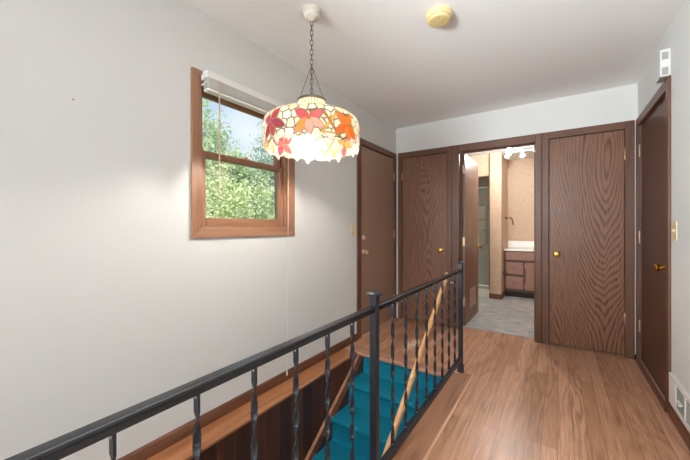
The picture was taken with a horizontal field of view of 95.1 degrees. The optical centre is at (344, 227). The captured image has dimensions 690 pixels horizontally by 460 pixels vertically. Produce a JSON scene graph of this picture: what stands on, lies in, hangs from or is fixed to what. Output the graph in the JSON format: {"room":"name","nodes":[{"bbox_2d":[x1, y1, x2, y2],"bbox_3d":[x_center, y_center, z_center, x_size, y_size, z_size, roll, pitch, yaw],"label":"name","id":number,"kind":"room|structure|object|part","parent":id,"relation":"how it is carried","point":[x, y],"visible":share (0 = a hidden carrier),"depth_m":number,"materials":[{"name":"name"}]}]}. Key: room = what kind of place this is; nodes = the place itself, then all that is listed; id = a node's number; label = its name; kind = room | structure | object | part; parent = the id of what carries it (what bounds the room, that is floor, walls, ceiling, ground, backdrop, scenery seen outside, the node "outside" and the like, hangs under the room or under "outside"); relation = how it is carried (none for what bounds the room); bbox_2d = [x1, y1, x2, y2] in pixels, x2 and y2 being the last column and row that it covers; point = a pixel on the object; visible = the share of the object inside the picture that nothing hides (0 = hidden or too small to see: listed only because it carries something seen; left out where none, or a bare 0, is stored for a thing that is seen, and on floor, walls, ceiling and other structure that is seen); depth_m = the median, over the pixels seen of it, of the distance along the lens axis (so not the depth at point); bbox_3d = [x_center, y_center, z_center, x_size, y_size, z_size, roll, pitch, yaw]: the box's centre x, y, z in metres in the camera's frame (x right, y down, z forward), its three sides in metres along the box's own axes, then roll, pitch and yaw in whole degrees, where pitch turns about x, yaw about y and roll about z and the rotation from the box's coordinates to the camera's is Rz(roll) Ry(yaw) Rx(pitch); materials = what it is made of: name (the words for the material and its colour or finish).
{"room":"upstairs hallway landing","nodes":[
{"label":"upstairs hallway landing","id":0,"kind":"room"},
{"bbox_2d":[0,0,395,459],"bbox_3d":[-1.703,-0.038,0.697,0.140,2.470,8.456,0,0,34],"label":"wall","id":1,"kind":"structure","parent":0,"point":[110,304],"depth_m":1.53,"materials":[{"name":"white paint"}]},
{"bbox_2d":[117,333,357,459],"bbox_3d":[-1.935,1.134,0.210,0.020,0.066,7.388,0,0,34],"label":"baseboard","id":2,"kind":"structure","parent":1,"relation":"attached to","point":[154,447],"depth_m":1.95,"materials":[{"name":"brown wood"}]},
{"bbox_2d":[191,67,294,237],"bbox_3d":[-0.695,-0.425,2.182,0.156,0.975,0.845,0,0,34],"label":"window","id":3,"kind":"structure","parent":1,"relation":"in","point":[284,168],"depth_m":2.02,"materials":[{"name":"brown wood"}]},
{"bbox_3d":[-0.717,-0.637,2.197,0.034,0.413,0.611,0,0,34],"label":"sash rail","id":4,"kind":"part","parent":3,"relation":"part of","materials":[{"name":"brown wood"}]},
{"bbox_3d":[-0.686,-0.236,2.176,0.034,0.458,0.707,0,0,34],"label":"sash","id":5,"kind":"part","parent":3,"relation":"part of","materials":[{"name":"brown wood"}]},
{"bbox_3d":[-0.686,-0.236,2.176,0.034,0.458,0.611,0,0,34],"label":"sash rail","id":6,"kind":"part","parent":3,"relation":"part of","materials":[{"name":"brown wood"}]},
{"bbox_2d":[201,70,287,375],"bbox_3d":[-0.600,0.110,2.130,0.060,2.034,0.756,0,0,34],"label":"window blind","id":7,"kind":"object","parent":3,"relation":"attached to","point":[217,85],"visible":0.76,"depth_m":1.97,"materials":[{"name":"white plastic"}]},
{"bbox_3d":[-0.600,-0.798,2.135,0.046,0.017,0.736,0,0,34],"label":"rail","id":8,"kind":"part","parent":7,"relation":"part of","materials":[{"name":"white plastic"}]},
{"bbox_3d":[-0.437,0.137,2.394,0.020,1.980,0.011,0,0,34],"label":"pull cord","id":9,"kind":"part","parent":7,"relation":"part of","materials":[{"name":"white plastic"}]},
{"bbox_3d":[-0.717,-0.637,2.197,0.034,0.413,0.707,0,0,34],"label":"sash","id":10,"kind":"part","parent":3,"relation":"part of","materials":[{"name":"brown wood"}]},
{"bbox_2d":[351,224,354,235],"bbox_3d":[0.085,0.027,3.215,0.018,0.116,0.070,0,0,34],"label":"light switch","id":11,"kind":"object","parent":1,"relation":"attached to","point":[352,225],"visible":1,"depth_m":3.21,"materials":[{"name":"beige"}]},
{"bbox_2d":[361,146,394,335],"bbox_3d":[0.397,0.141,3.687,0.098,2.028,0.818,0,0,34],"label":"door","id":12,"kind":"structure","parent":1,"relation":"in","point":[376,168],"depth_m":3.63,"materials":[{"name":"brown wood"}]},
{"bbox_2d":[344,345,447,376],"bbox_3d":[0.424,1.182,2.823,1.018,0.030,0.122,0,0,34],"label":"trim","id":13,"kind":"structure","parent":1,"relation":"attached to","point":[399,361],"depth_m":2.77,"materials":[{"name":"brown wood"}]},
{"bbox_2d":[191,355,355,459],"bbox_3d":[-0.876,2.430,1.656,0.160,2.474,3.270,0,0,34],"label":"wall","id":14,"kind":"structure","parent":0,"point":[274,429],"depth_m":2.20,"materials":[{"name":"brown wood"}]},
{"bbox_2d":[147,348,356,459],"bbox_3d":[-0.870,1.180,1.651,0.178,0.026,3.268,0,0,34],"label":"trim","id":15,"kind":"structure","parent":14,"relation":"on","point":[211,434],"depth_m":1.97,"materials":[{"name":"brown wood"}]},
{"bbox_2d":[185,0,682,128],"bbox_3d":[-0.719,-1.333,-0.043,2.599,0.120,8.606,0,0,34],"label":"ceiling","id":16,"kind":"structure","parent":0,"point":[384,57],"depth_m":2.20,"materials":[{"name":"white paint"}]},
{"bbox_2d":[262,4,359,163],"bbox_3d":[-0.196,-0.850,1.855,0.562,0.847,0.562,0,0,-42],"label":"pendant lamp","id":17,"kind":"object","parent":16,"relation":"hanging from","point":[310,128],"visible":1,"depth_m":1.69,"materials":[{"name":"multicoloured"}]},
{"bbox_3d":[-0.196,-0.581,1.855,0.562,0.309,0.562,0,0,34],"label":"lamp shade","id":18,"kind":"part","parent":17,"relation":"part of","materials":[{"name":"multicoloured glass"}]},
{"bbox_3d":[-0.196,-0.985,1.855,0.016,0.465,0.016,0,0,-40],"label":"chain","id":19,"kind":"part","parent":17,"relation":"part of","materials":[{"name":"brown metal"}]},
{"bbox_2d":[426,5,451,27],"bbox_3d":[0.561,-1.248,1.884,0.152,0.050,0.152,0,0,34],"label":"smoke detector","id":20,"kind":"object","parent":16,"relation":"attached to","point":[438,16],"visible":1,"depth_m":1.85,"materials":[{"name":"beige plastic"}]},
{"bbox_2d":[468,154,488,175],"bbox_3d":[2.060,-1.036,5.469,0.834,0.365,0.065,0,0,34],"label":"wall","id":21,"kind":"structure","parent":0,"point":[482,160],"depth_m":5.27,"materials":[{"name":"beige paint"}]},
{"bbox_2d":[478,153,489,289],"bbox_3d":[2.039,-0.096,5.433,0.838,2.245,0.032,0,0,34],"label":"trim","id":22,"kind":"structure","parent":21,"relation":"attached to","point":[489,153],"depth_m":5.19,"materials":[{"name":"wood"}]},
{"bbox_2d":[490,152,507,293],"bbox_3d":[2.699,-0.025,5.512,0.170,2.385,0.880,0,0,34],"label":"wall","id":23,"kind":"structure","parent":0,"point":[498,162],"depth_m":5.16,"materials":[{"name":"beige paint"}]},
{"bbox_2d":[489,291,504,299],"bbox_3d":[2.538,1.125,5.270,0.188,0.085,0.322,0,0,34],"label":"baseboard","id":24,"kind":"structure","parent":23,"relation":"attached to","point":[491,295],"depth_m":5.14,"materials":[{"name":"brown wood"}]},
{"bbox_2d":[466,145,533,159],"bbox_3d":[2.425,-1.306,4.627,2.580,0.175,2.654,0,0,34],"label":"ceiling","id":25,"kind":"structure","parent":0,"point":[529,154],"depth_m":5.21,"materials":[{"name":"white paint"}]},
{"bbox_2d":[506,148,511,154],"bbox_3d":[2.275,-1.111,4.375,0.120,0.213,0.120,0,0,34],"label":"ceiling light","id":26,"kind":"object","parent":25,"relation":"attached to","point":[509,151],"visible":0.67,"depth_m":4.35,"materials":[{"name":"white glass"}]},
{"bbox_2d":[504,148,533,158],"bbox_3d":[2.717,-1.143,4.842,0.496,0.149,0.152,0,0,34],"label":"ceiling spotlight","id":27,"kind":"object","parent":25,"relation":"attached to","point":[522,154],"visible":0.68,"depth_m":4.84,"materials":[{"name":"white plastic"}]},
{"bbox_2d":[396,83,637,353],"bbox_3d":[1.651,-0.053,3.482,2.319,2.440,0.110,0,0,34],"label":"wall","id":28,"kind":"structure","parent":0,"point":[617,104],"depth_m":3.28,"materials":[{"name":"white paint"}]},
{"bbox_2d":[402,153,446,324],"bbox_3d":[0.959,0.138,3.873,0.570,2.034,0.090,0,0,34],"label":"door","id":29,"kind":"structure","parent":28,"relation":"in","point":[424,178],"depth_m":3.88,"materials":[{"name":"brown wood"}]},
{"bbox_2d":[462,154,481,325],"bbox_3d":[1.602,0.145,4.026,0.146,2.020,0.763,0,0,34],"label":"door","id":30,"kind":"structure","parent":28,"relation":"in","point":[470,246],"depth_m":3.90,"materials":[{"name":"brown wood"}]},
{"bbox_2d":[469,285,475,307],"bbox_3d":[1.632,0.882,4.035,0.006,0.235,0.340,0,0,34],"label":"vent","id":31,"kind":"object","parent":30,"relation":"attached to","point":[472,289],"depth_m":4.03,"materials":[{"name":"beige metal"}]},
{"bbox_2d":[357,75,670,412],"bbox_3d":[1.373,0.108,3.068,2.439,2.117,1.111,0,0,34],"label":"door frame","id":32,"kind":"structure","parent":28,"relation":"attached to","point":[628,127],"depth_m":3.16,"materials":[{"name":"brown wood"}]},
{"bbox_3d":[0.372,-0.911,3.699,0.074,0.067,0.818,0,0,34],"label":"head casing","id":33,"kind":"part","parent":32,"relation":"part of","materials":[{"name":"brown wood"}]},
{"bbox_3d":[0.978,-0.916,3.896,0.570,0.067,0.074,0,0,34],"label":"head casing","id":34,"kind":"part","parent":32,"relation":"part of","materials":[{"name":"brown wood"}]},
{"bbox_3d":[1.656,-0.904,3.471,0.746,0.092,0.126,0,0,34],"label":"head casing","id":35,"kind":"part","parent":32,"relation":"part of","materials":[{"name":"brown wood"}]},
{"bbox_3d":[2.289,-0.916,3.014,0.573,0.067,0.074,0,0,34],"label":"head casing","id":36,"kind":"part","parent":32,"relation":"part of","materials":[{"name":"brown wood"}]},
{"bbox_3d":[2.318,-0.912,2.354,0.074,0.069,0.850,0,0,34],"label":"head casing","id":37,"kind":"part","parent":32,"relation":"part of","materials":[{"name":"brown wood"}]},
{"bbox_2d":[549,130,624,354],"bbox_3d":[2.276,0.136,2.987,0.576,2.030,0.090,0,0,34],"label":"door","id":38,"kind":"structure","parent":28,"relation":"in","point":[586,172],"depth_m":3.00,"materials":[{"name":"brown wood"}]},
{"bbox_3d":[2.077,0.263,3.100,0.062,0.062,0.056,0,0,34],"label":"knob","id":39,"kind":"part","parent":38,"relation":"part of","materials":[{"name":"gold metal"}]},
{"bbox_2d":[350,296,689,459],"bbox_3d":[0.046,1.266,1.066,2.407,0.201,11.020,0,0,34],"label":"floor","id":40,"kind":"structure","parent":0,"point":[525,398],"depth_m":2.15,"materials":[{"name":"brown wood"}]},
{"bbox_2d":[361,319,393,337],"bbox_3d":[0.378,1.161,3.695,0.057,0.011,0.818,0,0,34],"label":"threshold","id":41,"kind":"object","parent":40,"relation":"on","point":[391,319],"visible":0.45,"depth_m":3.72,"materials":[{"name":"brown wood"}]},
{"bbox_2d":[478,177,489,297],"bbox_3d":[2.259,0.067,5.760,0.834,2.200,0.750,0,0,34],"label":"shower stall","id":42,"kind":"object","parent":40,"relation":"on","point":[483,182],"visible":0.18,"depth_m":5.92,"materials":[{"name":"grey glass"}]},
{"bbox_2d":[504,241,533,298],"bbox_3d":[3.376,0.704,5.144,1.360,0.924,0.530,0,0,34],"label":"bathroom vanity","id":43,"kind":"object","parent":40,"relation":"on","point":[519,255],"visible":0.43,"depth_m":5.23,"materials":[{"name":"brown wood"}]},
{"bbox_3d":[2.813,0.921,5.245,0.263,0.212,0.016,0,0,34],"label":"drawer","id":44,"kind":"part","parent":43,"relation":"part of","materials":[{"name":"brown wood"}]},
{"bbox_3d":[2.813,0.679,5.245,0.263,0.205,0.016,0,0,34],"label":"drawer","id":45,"kind":"part","parent":43,"relation":"part of","materials":[{"name":"wood"}]},
{"bbox_2d":[504,241,533,251],"bbox_3d":[3.380,0.317,5.149,1.360,0.150,0.518,0,0,34],"label":"countertop","id":46,"kind":"structure","parent":43,"relation":"on","point":[528,246],"depth_m":5.55,"materials":[{"name":"stone"}]},
{"bbox_3d":[3.093,0.802,5.056,0.352,0.450,0.016,0,0,34],"label":"cabinet door","id":47,"kind":"part","parent":43,"relation":"part of","materials":[{"name":"brown wood"}]},
{"bbox_2d":[635,358,666,411],"bbox_3d":[2.314,1.150,2.354,0.082,0.034,0.910,0,0,34],"label":"threshold","id":48,"kind":"object","parent":40,"relation":"on","point":[650,382],"visible":0.47,"depth_m":2.29,"materials":[{"name":"brown wood"}]},
{"bbox_2d":[639,358,664,400],"bbox_3d":[2.301,1.131,2.365,0.012,0.009,0.846,0,0,34],"label":"threshold","id":49,"kind":"object","parent":48,"relation":"on","point":[641,361],"visible":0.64,"depth_m":2.33,"materials":[{"name":"beige wood"}]},
{"bbox_2d":[508,158,533,240],"bbox_3d":[3.557,-0.025,5.405,1.372,2.385,0.100,0,0,34],"label":"wall","id":50,"kind":"structure","parent":0,"point":[520,171],"depth_m":5.62,"materials":[{"name":"beige paint"}]},
{"bbox_2d":[638,0,689,394],"bbox_3d":[0.341,-0.053,-0.669,0.140,2.440,8.470,0,0,34],"label":"wall","id":51,"kind":"structure","parent":0,"point":[676,37],"depth_m":1.81,"materials":[{"name":"white paint"}]},
{"bbox_2d":[639,98,664,394],"bbox_3d":[2.297,0.127,2.373,0.107,2.004,0.851,0,0,34],"label":"door","id":52,"kind":"structure","parent":51,"relation":"in","point":[653,128],"depth_m":2.37,"materials":[{"name":"brown wood"}]},
{"bbox_3d":[2.079,0.265,2.082,0.071,0.064,0.064,0,0,34],"label":"knob","id":53,"kind":"part","parent":52,"relation":"part of","materials":[{"name":"gold metal"}]},
{"bbox_2d":[655,48,670,83],"bbox_3d":[2.040,-1.034,2.027,0.050,0.171,0.119,0,0,34],"label":"door chime","id":54,"kind":"object","parent":51,"relation":"attached to","point":[663,59],"visible":0.95,"depth_m":1.99,"materials":[{"name":"white plastic"}]},
{"bbox_2d":[656,76,667,83],"bbox_3d":[2.039,-0.950,2.030,0.035,0.004,0.105,0,0,34],"label":"grille","id":55,"kind":"object","parent":54,"relation":"attached to","point":[660,79],"depth_m":2.03,"materials":[{"name":"grey"}]},
{"bbox_2d":[662,51,667,59],"bbox_3d":[2.007,-1.078,1.980,0.029,0.046,0.004,0,0,34],"label":"grille","id":56,"kind":"object","parent":54,"relation":"attached to","point":[664,53],"depth_m":1.98,"materials":[{"name":"grey plastic"}]},
{"bbox_2d":[662,67,667,74],"bbox_3d":[2.007,-0.982,1.980,0.029,0.046,0.004,0,0,34],"label":"grille","id":57,"kind":"object","parent":54,"relation":"attached to","point":[664,69],"depth_m":1.98,"materials":[{"name":"grey plastic"}]},
{"bbox_2d":[671,221,676,240],"bbox_3d":[1.971,0.022,1.895,0.018,0.116,0.070,0,0,34],"label":"light switch","id":58,"kind":"object","parent":51,"relation":"attached to","point":[674,230],"visible":1,"depth_m":1.89,"materials":[{"name":"gold"}]},
{"bbox_3d":[1.976,0.022,1.891,0.006,0.116,0.070,0,0,34],"label":"plate","id":59,"kind":"part","parent":58,"relation":"part of","materials":[{"name":"beige"}]},
{"bbox_2d":[668,404,689,450],"bbox_3d":[-0.035,1.129,-1.090,0.014,0.076,7.352,0,0,34],"label":"baseboard","id":60,"kind":"structure","parent":51,"relation":"attached to","point":[685,435],"depth_m":1.79,"materials":[{"name":"wood"}]},
{"bbox_2d":[669,372,689,432],"bbox_3d":[1.873,0.990,1.759,0.028,0.185,0.500,0,0,34],"label":"air vent","id":61,"kind":"object","parent":51,"relation":"in","point":[679,398],"visible":1,"depth_m":1.79,"materials":[{"name":"white plastic"}]},
{"bbox_3d":[-1.415,3.717,-0.012,1.130,0.100,7.600,0,0,34],"label":"floor","id":62,"kind":"structure","parent":0,"visible":0},
{"bbox_2d":[305,355,440,459],"bbox_3d":[-0.419,2.486,1.410,0.861,2.589,3.207,0,0,34],"label":"staircase","id":63,"kind":"structure","parent":62,"relation":"on","point":[340,444],"depth_m":2.53,"materials":[{"name":"teal carpet"}]},
{"bbox_3d":[-0.014,2.434,1.149,0.100,2.466,3.390,0,0,34],"label":"wall","id":64,"kind":"structure","parent":0,"visible":0},
{"bbox_2d":[382,272,453,455],"bbox_3d":[0.042,1.385,1.298,0.083,2.068,2.824,0,0,34],"label":"stair handrail","id":65,"kind":"object","parent":64,"relation":"attached to","point":[401,408],"visible":0.67,"depth_m":1.87,"materials":[{"name":"brown wood"}]},
{"bbox_2d":[392,372,473,459],"bbox_3d":[-0.002,1.183,1.140,0.155,0.032,3.390,0,0,34],"label":"trim","id":66,"kind":"structure","parent":64,"relation":"on","point":[417,444],"depth_m":1.90,"materials":[{"name":"brown wood"}]},
{"bbox_2d":[4,261,464,459],"bbox_3d":[0.127,0.719,1.349,0.069,0.896,2.963,0,0,34],"label":"stair railing","id":67,"kind":"object","parent":66,"relation":"on","point":[60,447],"visible":1,"depth_m":1.07,"materials":[{"name":"black metal"}]},
{"bbox_3d":[-0.277,0.346,0.749,0.028,0.025,1.415,0,0,34],"label":"rail","id":68,"kind":"part","parent":67,"relation":"part of","materials":[{"name":"black metal"}]},
{"bbox_3d":[0.127,0.727,1.349,0.032,0.880,0.032,0,0,34],"label":"post","id":69,"kind":"part","parent":67,"relation":"part of","materials":[{"name":"black metal"}]},
{"bbox_3d":[0.530,0.346,1.949,0.028,0.025,1.415,0,0,34],"label":"rail","id":70,"kind":"part","parent":67,"relation":"part of","materials":[{"name":"black metal"}]},
{"bbox_3d":[0.530,1.056,1.949,0.028,0.030,1.415,0,0,34],"label":"rail","id":71,"kind":"part","parent":67,"relation":"part of","materials":[{"name":"black metal"}]},
{"bbox_3d":[0.934,0.727,2.550,0.032,0.880,0.032,0,0,34],"label":"post","id":72,"kind":"part","parent":67,"relation":"part of","materials":[{"name":"black metal"}]},
{"label":"outside","id":73,"kind":"structure","parent":0,"visible":0},
{"bbox_3d":[-4.066,1.817,9.967,14.126,0.100,28.000,0,0,34],"label":"ground","id":74,"kind":"structure","parent":73,"visible":0},
{"bbox_2d":[202,122,230,199],"bbox_3d":[-3.651,-0.540,8.562,1.416,4.617,1.476,0,0,-12],"label":"tree","id":75,"kind":"object","parent":74,"relation":"on","point":[223,122],"visible":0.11,"depth_m":8.57,"materials":[{"name":"green plant"}]},
{"bbox_2d":[202,99,236,214],"bbox_3d":[-3.163,-0.681,6.730,1.553,4.898,1.488,0,0,20],"label":"tree","id":76,"kind":"object","parent":74,"relation":"on","point":[213,139],"visible":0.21,"depth_m":6.74,"materials":[{"name":"green plant"}]},
{"bbox_2d":[206,163,263,226],"bbox_3d":[-2.232,0.327,5.364,1.676,2.883,1.855,0,0,-25],"label":"shrub","id":77,"kind":"object","parent":74,"relation":"on","point":[223,203],"visible":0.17,"depth_m":5.29,"materials":[{"name":"green plant"}]},
{"bbox_2d":[202,136,273,226],"bbox_3d":[-3.093,-0.375,8.429,2.342,4.287,2.325,0,0,-30],"label":"tree","id":78,"kind":"object","parent":74,"relation":"on","point":[239,169],"visible":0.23,"depth_m":8.29,"materials":[{"name":"green plant"}]},
{"bbox_2d":[206,171,274,226],"bbox_3d":[-1.935,0.306,6.535,1.852,2.924,1.691,0,0,-9],"label":"shrub","id":79,"kind":"object","parent":74,"relation":"on","point":[245,182],"visible":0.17,"depth_m":6.26,"materials":[{"name":"green plant"}]},
{"bbox_2d":[243,134,274,216],"bbox_3d":[-2.079,-0.759,9.474,2.355,5.055,2.853,0,0,-27],"label":"tree","id":80,"kind":"object","parent":74,"relation":"on","point":[261,157],"visible":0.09,"depth_m":9.45,"materials":[{"name":"green plant"}]},
{"bbox_2d":[243,183,274,226],"bbox_3d":[-1.300,0.309,7.346,2.012,2.919,2.194,0,0,34],"label":"shrub","id":81,"kind":"object","parent":74,"relation":"on","point":[271,189],"visible":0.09,"depth_m":7.01,"materials":[{"name":"green plant"}]},
{"bbox_2d":[254,121,274,203],"bbox_3d":[-1.282,-0.733,8.151,2.218,5.000,2.392,0,0,-41],"label":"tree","id":82,"kind":"object","parent":74,"relation":"on","point":[268,161],"visible":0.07,"depth_m":7.95,"materials":[{"name":"green plant"}]}
]}

